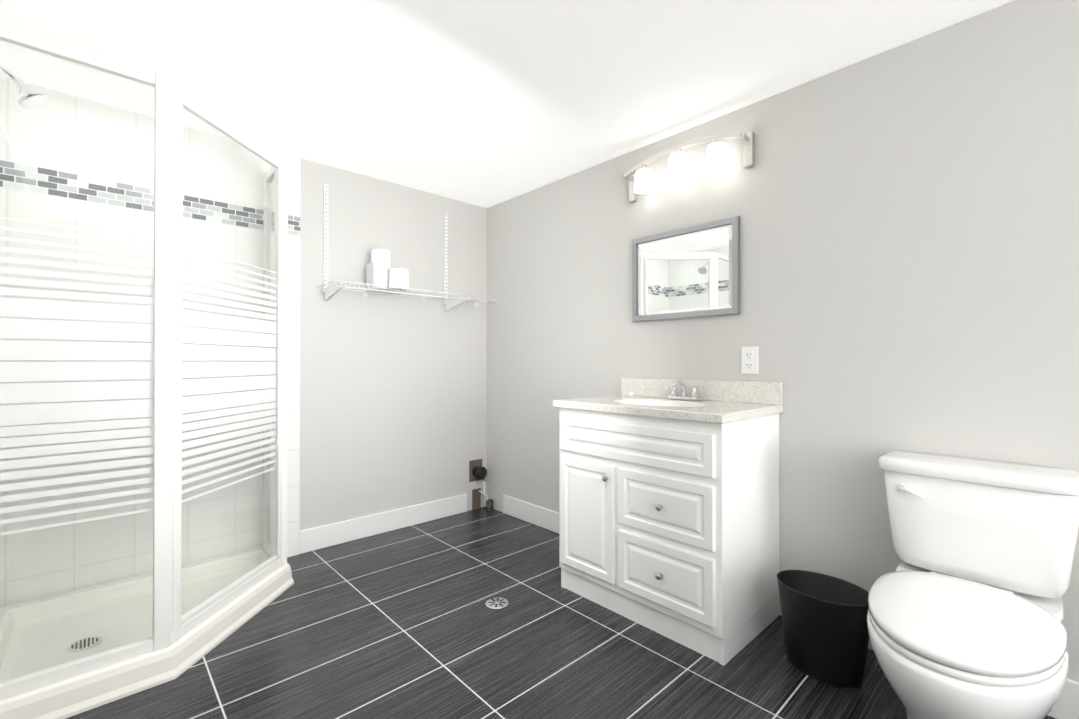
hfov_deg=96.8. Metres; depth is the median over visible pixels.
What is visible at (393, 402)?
wall
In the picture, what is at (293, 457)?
tiled wall
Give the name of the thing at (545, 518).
baseboard
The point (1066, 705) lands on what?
baseboard
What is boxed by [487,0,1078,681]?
wall
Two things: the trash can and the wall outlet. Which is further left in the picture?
the wall outlet
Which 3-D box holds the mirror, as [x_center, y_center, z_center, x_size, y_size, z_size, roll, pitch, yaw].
[0.707,-0.427,2.387,0.022,0.445,0.585,0,0,-43]
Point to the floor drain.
(496, 603)
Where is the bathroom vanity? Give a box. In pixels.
[553,378,782,665]
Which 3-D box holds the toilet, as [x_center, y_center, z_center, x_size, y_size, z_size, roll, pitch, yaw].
[1.170,0.706,1.323,0.778,0.767,0.476,0,0,-43]
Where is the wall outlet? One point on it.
(749, 360)
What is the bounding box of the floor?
[66,506,1055,718]
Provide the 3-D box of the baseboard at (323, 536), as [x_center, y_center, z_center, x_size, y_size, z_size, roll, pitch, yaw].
[-0.940,1.033,3.079,1.125,0.130,0.013,0,0,-43]
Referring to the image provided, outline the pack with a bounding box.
[366,249,408,290]
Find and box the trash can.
[777,570,868,687]
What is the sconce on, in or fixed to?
attached to the wall at (907, 212)
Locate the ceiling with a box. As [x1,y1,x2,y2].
[0,0,1012,207]
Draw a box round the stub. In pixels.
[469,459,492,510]
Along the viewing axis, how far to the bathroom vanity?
1.92 m
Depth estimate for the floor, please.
1.75 m
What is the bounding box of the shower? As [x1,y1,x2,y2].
[0,23,293,718]
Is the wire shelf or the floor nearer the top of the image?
the wire shelf
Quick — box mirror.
[632,216,739,321]
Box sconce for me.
[624,132,753,201]
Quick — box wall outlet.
[741,346,758,373]
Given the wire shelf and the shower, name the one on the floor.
the shower
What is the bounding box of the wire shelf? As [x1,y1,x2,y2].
[317,184,496,310]
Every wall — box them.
[0,76,299,607]
[300,158,486,530]
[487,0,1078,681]
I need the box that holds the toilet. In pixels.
[867,451,1078,718]
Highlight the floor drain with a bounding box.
[485,597,508,608]
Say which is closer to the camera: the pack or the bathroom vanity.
the bathroom vanity
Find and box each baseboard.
[300,494,466,553]
[503,495,558,533]
[868,639,1078,718]
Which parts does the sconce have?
lamp shade, lamp shade, lamp shade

